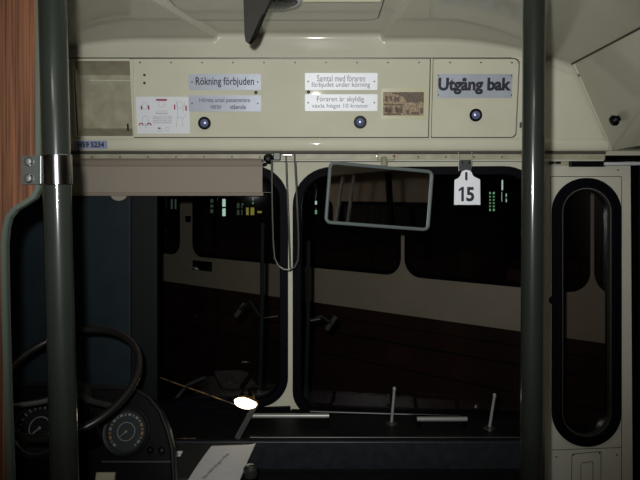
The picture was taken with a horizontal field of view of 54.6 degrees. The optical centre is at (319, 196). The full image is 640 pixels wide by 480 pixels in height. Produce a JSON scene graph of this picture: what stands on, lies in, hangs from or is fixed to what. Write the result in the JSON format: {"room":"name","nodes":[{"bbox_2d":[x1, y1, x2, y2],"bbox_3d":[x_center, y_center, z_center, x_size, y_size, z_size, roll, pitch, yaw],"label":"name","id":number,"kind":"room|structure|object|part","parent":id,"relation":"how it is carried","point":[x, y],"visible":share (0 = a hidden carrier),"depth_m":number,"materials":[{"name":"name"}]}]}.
{"room":"vehicle interior","nodes":[
{"label":"vehicle interior","id":0,"kind":"room"},
{"bbox_2d":[67,0,639,76],"bbox_3d":[-0.090,-0.462,-0.425,2.380,0.317,5.450,0,0,0],"label":"ceiling","id":1,"kind":"structure","parent":0,"point":[574,29],"depth_m":1.85,"materials":[{"name":"beige metal"}]},
{"bbox_2d":[243,0,272,43],"bbox_3d":[-0.117,-0.414,1.265,0.089,0.209,0.050,0,0,0],"label":"bracket","id":2,"kind":"object","parent":1,"relation":"attached to","point":[255,11],"visible":1,"depth_m":1.25,"materials":[{"name":"black paint"}]},
{"bbox_2d":[170,0,384,19],"bbox_3d":[-0.111,-0.515,1.346,0.560,0.006,0.916,0,0,0],"label":"ceiling hatch","id":3,"kind":"object","parent":1,"relation":"attached to","point":[196,9],"visible":0.63,"depth_m":1.70,"materials":[{"name":"beige metal"}]},
{"bbox_2d":[269,0,299,9],"bbox_3d":[-0.099,-0.468,1.420,0.107,0.066,0.107,0,0,0],"label":"ceiling speaker","id":4,"kind":"object","parent":1,"relation":"attached to","point":[276,4],"visible":0.7,"depth_m":1.41,"materials":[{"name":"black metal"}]},
{"bbox_2d":[68,57,609,150],"bbox_3d":[-0.145,-0.296,1.999,2.161,0.295,0.091,0,0,0],"label":"panel","id":5,"kind":"object","parent":1,"relation":"attached to","point":[103,91],"visible":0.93,"depth_m":1.99,"materials":[{"name":"beige metal"}]},
{"bbox_2d":[74,141,107,148],"bbox_3d":[-0.735,-0.168,1.990,0.104,0.026,0.007,0,0,0],"label":"number label","id":6,"kind":"object","parent":5,"relation":"attached to","point":[78,144],"visible":1,"depth_m":1.99,"materials":[{"name":"blue"}]},
{"bbox_3d":[-0.689,-0.312,1.974,0.204,0.245,0.041,0,0,0],"label":"cubby frame","id":7,"kind":"part","parent":5,"relation":"part of","materials":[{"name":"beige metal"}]},
{"bbox_2d":[136,97,189,133],"bbox_3d":[-0.502,-0.261,1.983,0.170,0.116,0.018,0,0,0],"label":"notice","id":8,"kind":"object","parent":5,"relation":"attached to","point":[155,115],"visible":1,"depth_m":1.98,"materials":[{"name":"white paper"}]},
{"bbox_2d":[153,113,171,123],"bbox_3d":[-0.504,-0.253,1.983,0.062,0.036,0.006,0,0,0],"label":"print","id":9,"kind":"object","parent":8,"relation":"attached to","point":[158,118],"depth_m":1.98,"materials":[{"name":"grey paper"}]},
{"bbox_3d":[-0.368,-0.235,1.980,0.041,0.040,0.018,0,0,0],"label":"knob","id":10,"kind":"part","parent":5,"relation":"part of","materials":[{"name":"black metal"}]},
{"bbox_2d":[188,95,260,111],"bbox_3d":[-0.303,-0.298,1.976,0.231,0.051,0.010,0,0,0],"label":"sign","id":11,"kind":"object","parent":5,"relation":"attached to","point":[197,103],"visible":1,"depth_m":1.98,"materials":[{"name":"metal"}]},
{"bbox_2d":[188,74,260,89],"bbox_3d":[-0.302,-0.365,1.966,0.230,0.050,0.010,0,0,0],"label":"no smoking sign","id":12,"kind":"object","parent":5,"relation":"attached to","point":[196,81],"visible":1,"depth_m":1.97,"materials":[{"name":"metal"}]},
{"bbox_3d":[-0.125,-0.315,1.982,0.945,0.244,0.048,0,0,0],"label":"door","id":13,"kind":"part","parent":5,"relation":"part of","materials":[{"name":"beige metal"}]},
{"bbox_2d":[71,151,605,160],"bbox_3d":[-0.123,-0.131,2.007,2.093,0.033,0.046,0,0,0],"label":"trim rail","id":14,"kind":"object","parent":5,"relation":"attached to","point":[300,155],"depth_m":2.01,"materials":[{"name":"grey metal"}]},
{"bbox_3d":[-0.120,-0.130,1.995,0.060,0.026,0.022,0,0,0],"label":"cord bracket","id":15,"kind":"part","parent":14,"relation":"part of","materials":[{"name":"silver metal"}]},
{"bbox_2d":[285,153,290,267],"bbox_3d":[-0.102,0.042,1.986,0.009,0.368,0.029,0,0,-39],"label":"blind cord","id":16,"kind":"object","parent":14,"relation":"hanging from","point":[285,153],"visible":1,"depth_m":1.99,"materials":[{"name":"grey fabric"}]},
{"bbox_3d":[-0.148,-0.169,1.994,2.152,0.039,0.011,0,0,0],"label":"rail","id":17,"kind":"part","parent":5,"relation":"part of","materials":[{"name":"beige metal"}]},
{"bbox_2d":[305,94,377,110],"bbox_3d":[0.068,-0.301,1.976,0.231,0.052,0.010,0,0,0],"label":"sign","id":18,"kind":"object","parent":5,"relation":"attached to","point":[313,102],"visible":1,"depth_m":1.98,"materials":[{"name":"white plastic"}]},
{"bbox_2d":[305,73,377,89],"bbox_3d":[0.067,-0.366,1.966,0.230,0.053,0.010,0,0,0],"label":"sign","id":19,"kind":"object","parent":5,"relation":"attached to","point":[313,81],"visible":1,"depth_m":1.97,"materials":[{"name":"white plastic"}]},
{"bbox_3d":[0.128,-0.239,1.980,0.041,0.040,0.018,0,0,0],"label":"knob","id":20,"kind":"part","parent":5,"relation":"part of","materials":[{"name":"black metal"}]},
{"bbox_2d":[324,154,433,230],"bbox_3d":[0.170,-0.017,1.915,0.338,0.241,0.122,0,0,-10],"label":"mirror","id":21,"kind":"object","parent":5,"relation":"attached to","point":[357,194],"visible":1,"depth_m":1.86,"materials":[{"name":"silver metal"}]},
{"bbox_3d":[0.198,-0.086,1.925,0.019,0.088,0.112,0,0,7],"label":"stem","id":22,"kind":"part","parent":21,"relation":"part of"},
{"bbox_2d":[381,88,427,119],"bbox_3d":[0.269,-0.296,1.978,0.146,0.097,0.015,0,0,0],"label":"photograph","id":23,"kind":"object","parent":5,"relation":"attached to","point":[396,103],"visible":1,"depth_m":1.98,"materials":[{"name":"beige paper"}]},
{"bbox_2d":[383,92,423,115],"bbox_3d":[0.266,-0.297,1.977,0.130,0.074,0.012,0,0,0],"label":"print","id":24,"kind":"object","parent":23,"relation":"attached to","point":[394,103],"depth_m":1.98,"materials":[{"name":"paper"}]},
{"bbox_2d":[458,152,472,170],"bbox_3d":[0.466,-0.113,1.981,0.047,0.063,0.017,0,0,0],"label":"hanger","id":25,"kind":"object","parent":5,"relation":"hanging from","point":[464,164],"visible":1,"depth_m":1.98,"materials":[{"name":"silver metal"}]},
{"bbox_2d":[454,170,479,204],"bbox_3d":[0.468,-0.031,1.972,0.084,0.111,0.002,0,0,0],"label":"number card","id":26,"kind":"object","parent":25,"relation":"hanging from","point":[467,186],"visible":1,"depth_m":1.97,"materials":[{"name":"white plastic"}]},
{"bbox_2d":[437,74,512,97],"bbox_3d":[0.492,-0.352,1.968,0.239,0.075,0.014,0,0,0],"label":"exit sign","id":27,"kind":"object","parent":5,"relation":"attached to","point":[448,85],"visible":1,"depth_m":1.97,"materials":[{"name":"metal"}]},
{"bbox_3d":[0.493,-0.315,1.982,0.270,0.244,0.048,0,0,0],"label":"door","id":28,"kind":"part","parent":5,"relation":"part of","materials":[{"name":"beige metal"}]},
{"bbox_3d":[0.496,-0.261,1.976,0.041,0.040,0.018,0,0,0],"label":"knob","id":29,"kind":"part","parent":5,"relation":"part of","materials":[{"name":"black metal"}]},
{"bbox_2d":[303,0,380,1],"bbox_3d":[0.054,-0.500,1.240,0.208,0.039,0.600,0,0,0],"label":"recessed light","id":30,"kind":"object","parent":1,"relation":"in","point":[303,0],"visible":1,"depth_m":1.52,"materials":[{"name":"beige plastic"}]},
{"bbox_2d":[571,27,639,149],"bbox_3d":[0.943,-0.286,-0.554,0.309,0.273,5.091,0,0,0],"label":"access panel","id":31,"kind":"object","parent":1,"relation":"attached to","point":[609,76],"visible":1,"depth_m":1.80,"materials":[{"name":"beige metal"}]},
{"bbox_2d":[543,156,639,479],"bbox_3d":[0.868,0.833,1.972,0.308,1.929,0.096,0,0,0],"label":"door","id":32,"kind":"structure","parent":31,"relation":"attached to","point":[604,451],"depth_m":1.98,"materials":[{"name":"white paint"}]},
{"bbox_3d":[0.870,-0.114,1.972,0.303,0.035,0.096,0,0,0],"label":"door rail","id":33,"kind":"part","parent":32,"relation":"part of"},
{"bbox_3d":[0.878,-0.228,1.846,0.032,0.031,0.034,0,0,0],"label":"knob","id":34,"kind":"part","parent":31,"relation":"part of","materials":[{"name":"black plastic"}]},
{"bbox_2d":[164,131,639,430],"bbox_3d":[-0.090,0.570,2.091,2.380,2.160,0.158,0,0,0],"label":"wall","id":35,"kind":"structure","parent":0,"point":[285,403],"depth_m":2.13,"materials":[{"name":"metal"}]},
{"bbox_2d":[175,375,205,397],"bbox_3d":[-0.499,0.716,2.200,0.183,0.154,0.043,0,0,-23],"label":"rod","id":36,"kind":"object","parent":35,"relation":"on","point":[182,390],"visible":0.57,"depth_m":2.21,"materials":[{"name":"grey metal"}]},
{"bbox_2d":[158,167,287,410],"bbox_3d":[-0.489,0.306,2.113,0.759,0.826,0.047,0,0,-6],"label":"window","id":37,"kind":"structure","parent":35,"relation":"in","point":[190,403],"depth_m":2.13,"materials":[{"name":"black rubber"}]},
{"bbox_2d":[40,153,273,200],"bbox_3d":[-0.593,-0.064,1.982,0.889,0.151,0.040,0,0,0],"label":"roller blind","id":38,"kind":"object","parent":37,"relation":"attached to","point":[117,178],"visible":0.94,"depth_m":1.97,"materials":[{"name":"brown fabric"}]},
{"bbox_3d":[-0.165,-0.123,1.986,0.033,0.032,0.032,0,0,0],"label":"knob","id":39,"kind":"part","parent":38,"relation":"part of","materials":[{"name":"black plastic"}]},
{"bbox_2d":[271,152,299,270],"bbox_3d":[-0.111,0.045,1.968,0.092,0.378,0.011,0,0,0],"label":"pull cord","id":40,"kind":"object","parent":38,"relation":"hanging from","point":[278,265],"visible":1,"depth_m":1.96,"materials":[{"name":"grey fabric"}]},
{"bbox_2d":[233,223,277,394],"bbox_3d":[-0.230,0.400,2.195,0.159,0.617,0.028,0,0,11],"label":"windscreen wiper","id":41,"kind":"object","parent":37,"relation":"attached to","point":[243,305],"visible":0.98,"depth_m":2.18,"materials":[{"name":"black metal"}]},
{"bbox_3d":[-0.247,0.398,2.200,0.083,0.069,0.014,0,0,0],"label":"arm","id":42,"kind":"part","parent":41,"relation":"part of","materials":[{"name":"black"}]},
{"bbox_3d":[-0.208,0.400,2.185,0.024,0.617,0.018,0,0,-23],"label":"blade","id":43,"kind":"part","parent":41,"relation":"part of","materials":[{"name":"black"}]},
{"bbox_2d":[293,166,521,417],"bbox_3d":[0.321,0.325,2.109,0.830,0.855,0.047,0,0,6],"label":"window","id":44,"kind":"structure","parent":35,"relation":"in","point":[300,400],"depth_m":2.13,"materials":[{"name":"black rubber"}]},
{"bbox_2d":[304,241,337,399],"bbox_3d":[0.002,0.439,2.199,0.124,0.568,0.027,0,0,-11],"label":"windscreen wiper","id":45,"kind":"object","parent":44,"relation":"attached to","point":[333,319],"visible":0.98,"depth_m":2.18,"materials":[{"name":"black metal"}]},
{"bbox_3d":[-0.046,0.439,2.185,0.024,0.568,0.018,0,0,-23],"label":"blade","id":46,"kind":"part","parent":45,"relation":"part of","materials":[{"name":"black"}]},
{"bbox_3d":[0.001,0.435,2.200,0.084,0.036,0.014,0,0,0],"label":"arm","id":47,"kind":"part","parent":45,"relation":"part of","materials":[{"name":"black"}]},
{"bbox_3d":[-0.090,1.675,-0.500,2.420,0.050,5.400,0,0,0],"label":"floor","id":48,"kind":"structure","parent":0,"visible":0},
{"bbox_2d":[0,0,41,479],"bbox_3d":[-0.810,0.625,0.770,0.932,2.050,0.040,0,0,0],"label":"wall","id":49,"kind":"structure","parent":48,"relation":"on","point":[20,121],"depth_m":0.76,"materials":[{"name":"brown wood"}]},
{"bbox_2d":[37,0,78,479],"bbox_3d":[-0.307,0.573,0.760,0.132,2.154,0.077,0,0,0],"label":"pole","id":50,"kind":"object","parent":48,"relation":"on","point":[52,14],"visible":1,"depth_m":0.75,"materials":[{"name":"grey metal"}]},
{"bbox_2d":[21,154,72,184],"bbox_3d":[-0.334,-0.033,0.760,0.059,0.038,0.037,0,0,0],"label":"clamp","id":51,"kind":"object","parent":50,"relation":"attached to","point":[44,169],"visible":0.98,"depth_m":0.75,"materials":[{"name":"silver metal"}]},
{"bbox_3d":[-0.349,-0.033,0.755,0.024,0.035,0.004,0,0,0],"label":"plate","id":52,"kind":"part","parent":51,"relation":"part of","materials":[{"name":"grey metal"}]},
{"bbox_2d":[175,438,257,479],"bbox_3d":[-0.304,1.183,1.735,0.277,0.934,0.310,0,0,0],"label":"console","id":53,"kind":"object","parent":48,"relation":"on","point":[189,455],"depth_m":1.77,"materials":[{"name":"black metal"}]},
{"bbox_2d":[13,382,177,479],"bbox_3d":[-0.591,0.726,1.475,0.546,0.531,0.231,0,0,0],"label":"instrument binnacle","id":54,"kind":"object","parent":53,"relation":"attached to","point":[138,443],"visible":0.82,"depth_m":1.49,"materials":[{"name":"black plastic"}]},
{"bbox_2d":[12,326,142,448],"bbox_3d":[-0.541,0.441,1.330,0.316,0.277,0.272,0,0,0],"label":"steering wheel","id":55,"kind":"object","parent":54,"relation":"attached to","point":[88,428],"visible":0.71,"depth_m":1.34,"materials":[{"name":"black plastic"}]},
{"bbox_3d":[-0.382,0.609,1.488,0.017,0.018,0.014,0,0,0],"label":"switch knob","id":56,"kind":"part","parent":54,"relation":"part of","materials":[{"name":"black plastic"}]},
{"bbox_2d":[160,377,258,439],"bbox_3d":[-0.352,0.656,1.924,0.317,0.171,0.066,0,0,4],"label":"lamp","id":57,"kind":"object","parent":53,"relation":"on","point":[242,401],"visible":1,"depth_m":1.92,"materials":[{"name":"black metal"}]},
{"bbox_3d":[-0.230,0.640,1.938,0.075,0.038,0.018,0,0,0],"label":"lamp shade","id":58,"kind":"part","parent":57,"relation":"part of","materials":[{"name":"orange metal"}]},
{"bbox_2d":[188,443,255,479],"bbox_3d":[-0.271,0.741,1.731,0.139,0.008,0.280,0,0,4],"label":"paper sheet","id":59,"kind":"object","parent":53,"relation":"on","point":[227,462],"visible":0.99,"depth_m":1.72,"materials":[{"name":"grey paper"}]},
{"bbox_3d":[-0.186,0.732,1.660,0.040,0.032,0.040,0,0,0],"label":"dome button","id":60,"kind":"part","parent":53,"relation":"part of","materials":[{"name":"black plastic"}]},
{"bbox_2d":[167,411,519,479],"bbox_3d":[-0.296,1.189,2.012,1.947,0.921,0.245,0,0,0],"label":"dashboard","id":61,"kind":"object","parent":48,"relation":"on","point":[354,445],"visible":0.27,"depth_m":1.91,"materials":[{"name":"plastic"}]},
{"bbox_2d":[10,196,131,386],"bbox_3d":[-0.933,0.364,1.994,0.653,0.742,0.018,0,0,0],"label":"panel","id":62,"kind":"object","parent":61,"relation":"on","point":[102,225],"visible":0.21,"depth_m":1.99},
{"bbox_2d":[132,196,157,402],"bbox_3d":[-0.588,0.363,2.018,0.120,0.740,0.024,0,0,0],"label":"post","id":63,"kind":"object","parent":61,"relation":"on","point":[144,208],"visible":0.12,"depth_m":2.01,"materials":[{"name":"black"}]},
{"bbox_2d":[247,413,328,427],"bbox_3d":[-0.103,0.722,2.000,0.264,0.047,0.015,0,0,0],"label":"grab bar","id":64,"kind":"object","parent":61,"relation":"on","point":[255,415],"visible":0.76,"depth_m":1.99,"materials":[{"name":"grey metal"}]},
{"bbox_2d":[167,411,519,439],"bbox_3d":[-0.296,0.757,2.020,1.947,0.045,0.230,0,0,0],"label":"shelf","id":65,"kind":"object","parent":61,"relation":"attached to","point":[352,425],"depth_m":1.99,"materials":[{"name":"black plastic"}]},
{"bbox_3d":[0.109,0.789,1.901,1.137,0.085,0.017,0,0,0],"label":"panel","id":66,"kind":"part","parent":61,"relation":"part of","materials":[{"name":"plastic"}]},
{"bbox_3d":[-0.296,1.215,1.955,1.947,0.870,0.030,0,0,0],"label":"kick panel","id":67,"kind":"part","parent":61,"relation":"part of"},
{"bbox_3d":[0.230,0.847,1.925,0.894,0.017,0.020,0,0,0],"label":"rail","id":68,"kind":"part","parent":61,"relation":"part of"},
{"bbox_2d":[386,387,396,425],"bbox_3d":[0.234,0.683,2.030,0.040,0.124,0.040,0,0,0],"label":"lever","id":69,"kind":"object","parent":61,"relation":"on","point":[391,422],"visible":1,"depth_m":2.03,"materials":[{"name":"silver metal"}]},
{"bbox_2d":[417,417,467,428],"bbox_3d":[0.392,0.725,1.990,0.160,0.040,0.015,0,0,0],"label":"grab bar","id":70,"kind":"object","parent":61,"relation":"on","point":[419,419],"visible":1,"depth_m":1.98,"materials":[{"name":"grey metal"}]},
{"bbox_2d":[483,393,495,430],"bbox_3d":[0.545,0.687,1.990,0.042,0.116,0.040,0,0,0],"label":"lever","id":71,"kind":"object","parent":61,"relation":"on","point":[488,427],"visible":1,"depth_m":1.99,"materials":[{"name":"silver metal"}]},
{"bbox_2d":[520,0,545,479],"bbox_3d":[0.333,0.573,0.980,0.092,2.154,0.078,0,0,0],"label":"pole","id":72,"kind":"object","parent":48,"relation":"on","point":[533,17],"visible":1,"depth_m":0.96,"materials":[{"name":"grey metal"}]},
{"bbox_3d":[1.115,0.575,-0.550,0.030,2.150,5.300,0,0,0],"label":"wall","id":73,"kind":"structure","parent":0,"visible":0},
{"bbox_2d":[630,158,639,479],"bbox_3d":[1.055,0.762,2.000,0.085,1.775,0.060,0,0,0],"label":"trim","id":74,"kind":"structure","parent":73,"relation":"attached to","point":[635,170],"depth_m":1.99,"materials":[{"name":"black rubber"}]},
{"label":"outside","id":75,"kind":"structure","parent":0,"visible":0},
{"bbox_3d":[-2.000,2.450,9.600,28.000,0.100,14.800,0,0,0],"label":"ground","id":76,"kind":"structure","parent":75,"visible":0},
{"bbox_2d":[158,161,629,260],"bbox_3d":[-2.000,-0.725,14.120,28.000,6.250,0.360,0,0,0],"label":"depot hall","id":77,"kind":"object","parent":76,"relation":"on","point":[497,218],"visible":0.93,"depth_m":14.00,"materials":[{"name":"paint"}]},
{"bbox_3d":[-3.297,0.158,13.992,0.136,0.226,0.008,0,0,0],"label":"lit pane","id":78,"kind":"part","parent":77,"relation":"part of","materials":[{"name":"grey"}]},
{"bbox_3d":[-2.433,0.203,13.992,0.079,0.316,0.008,0,0,0],"label":"lit pane","id":79,"kind":"part","parent":77,"relation":"part of","materials":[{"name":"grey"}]},
{"bbox_3d":[-2.162,0.237,13.992,0.079,0.384,0.008,0,0,0],"label":"lit pane","id":80,"kind":"part","parent":77,"relation":"part of","materials":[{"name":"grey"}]},
{"bbox_3d":[-1.795,0.271,13.992,0.158,0.271,0.008,0,0,0],"label":"lit pane","id":81,"kind":"part","parent":77,"relation":"part of","materials":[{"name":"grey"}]},
{"bbox_3d":[-1.586,0.322,13.992,0.214,0.169,0.008,0,0,0],"label":"lit pane","id":82,"kind":"part","parent":77,"relation":"part of","materials":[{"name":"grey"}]},
{"bbox_3d":[3.873,0.102,13.992,0.136,0.429,0.008,0,0,0],"label":"lit pane","id":83,"kind":"part","parent":77,"relation":"part of","materials":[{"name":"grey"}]},
{"bbox_2d":[158,156,639,423],"bbox_3d":[-0.459,0.840,6.878,9.960,3.120,2.350,0,0,40],"label":"coach","id":84,"kind":"object","parent":76,"relation":"on","point":[443,330],"visible":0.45,"depth_m":4.85,"materials":[{"name":"cream paint"},{"name":"maroon paint"},{"name":"dark window glass"}]},
{"bbox_3d":[-2.670,0.945,9.477,0.140,0.910,0.800,0,0,40],"label":"seat","id":85,"kind":"part","parent":84,"relation":"part of","materials":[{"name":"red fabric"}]},
{"bbox_3d":[-1.952,0.945,7.457,0.140,0.910,0.800,0,0,40],"label":"seat","id":86,"kind":"part","parent":84,"relation":"part of","materials":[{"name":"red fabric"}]},
{"bbox_3d":[-1.961,0.945,8.891,0.140,0.910,0.800,0,0,40],"label":"seat","id":87,"kind":"part","parent":84,"relation":"part of","materials":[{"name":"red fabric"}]},
{"bbox_2d":[185,216,190,221],"bbox_3d":[-1.286,0.215,6.050,0.061,0.060,0.020,0,0,40],"label":"marker lamp","id":88,"kind":"object","parent":84,"relation":"attached to","point":[187,218],"depth_m":6.04,"materials":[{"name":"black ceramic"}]},
{"bbox_3d":[-1.127,0.658,5.928,0.280,0.092,0.006,0,0,40],"label":"number plate","id":89,"kind":"part","parent":84,"relation":"part of","materials":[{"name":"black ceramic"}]},
{"bbox_3d":[-1.243,0.945,6.871,0.140,0.910,0.800,0,0,40],"label":"seat","id":90,"kind":"part","parent":84,"relation":"part of","materials":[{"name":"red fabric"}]},
{"bbox_3d":[-1.252,0.945,8.305,0.140,0.910,0.800,0,0,40],"label":"seat","id":91,"kind":"part","parent":84,"relation":"part of","materials":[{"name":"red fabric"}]},
{"bbox_3d":[-0.534,0.945,6.285,0.140,0.910,0.800,0,0,40],"label":"seat","id":92,"kind":"part","parent":84,"relation":"part of","materials":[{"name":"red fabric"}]},
{"bbox_3d":[-0.542,0.945,7.719,0.140,0.910,0.800,0,0,40],"label":"seat","id":93,"kind":"part","parent":84,"relation":"part of","materials":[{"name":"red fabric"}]},
{"bbox_3d":[0.167,0.945,7.133,0.140,0.910,0.800,0,0,40],"label":"seat","id":94,"kind":"part","parent":84,"relation":"part of","materials":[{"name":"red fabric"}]},
{"bbox_3d":[0.175,0.945,5.699,0.140,0.910,0.800,0,0,40],"label":"seat","id":95,"kind":"part","parent":84,"relation":"part of","materials":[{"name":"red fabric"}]},
{"bbox_3d":[0.876,0.945,6.546,0.140,0.910,0.800,0,0,40],"label":"seat","id":96,"kind":"part","parent":84,"relation":"part of","materials":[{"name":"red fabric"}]},
{"bbox_3d":[0.884,0.945,5.112,0.140,0.910,0.800,0,0,40],"label":"seat","id":97,"kind":"part","parent":84,"relation":"part of","materials":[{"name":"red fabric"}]},
{"bbox_3d":[1.585,0.945,5.960,0.140,0.910,0.800,0,0,40],"label":"seat","id":98,"kind":"part","parent":84,"relation":"part of","materials":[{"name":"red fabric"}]},
{"bbox_3d":[1.593,0.945,4.526,0.140,0.910,0.800,0,0,40],"label":"seat","id":99,"kind":"part","parent":84,"relation":"part of","materials":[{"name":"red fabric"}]},
{"bbox_3d":[2.294,0.945,5.374,0.140,0.910,0.800,0,0,40],"label":"seat","id":100,"kind":"part","parent":84,"relation":"part of","materials":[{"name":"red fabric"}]}
]}

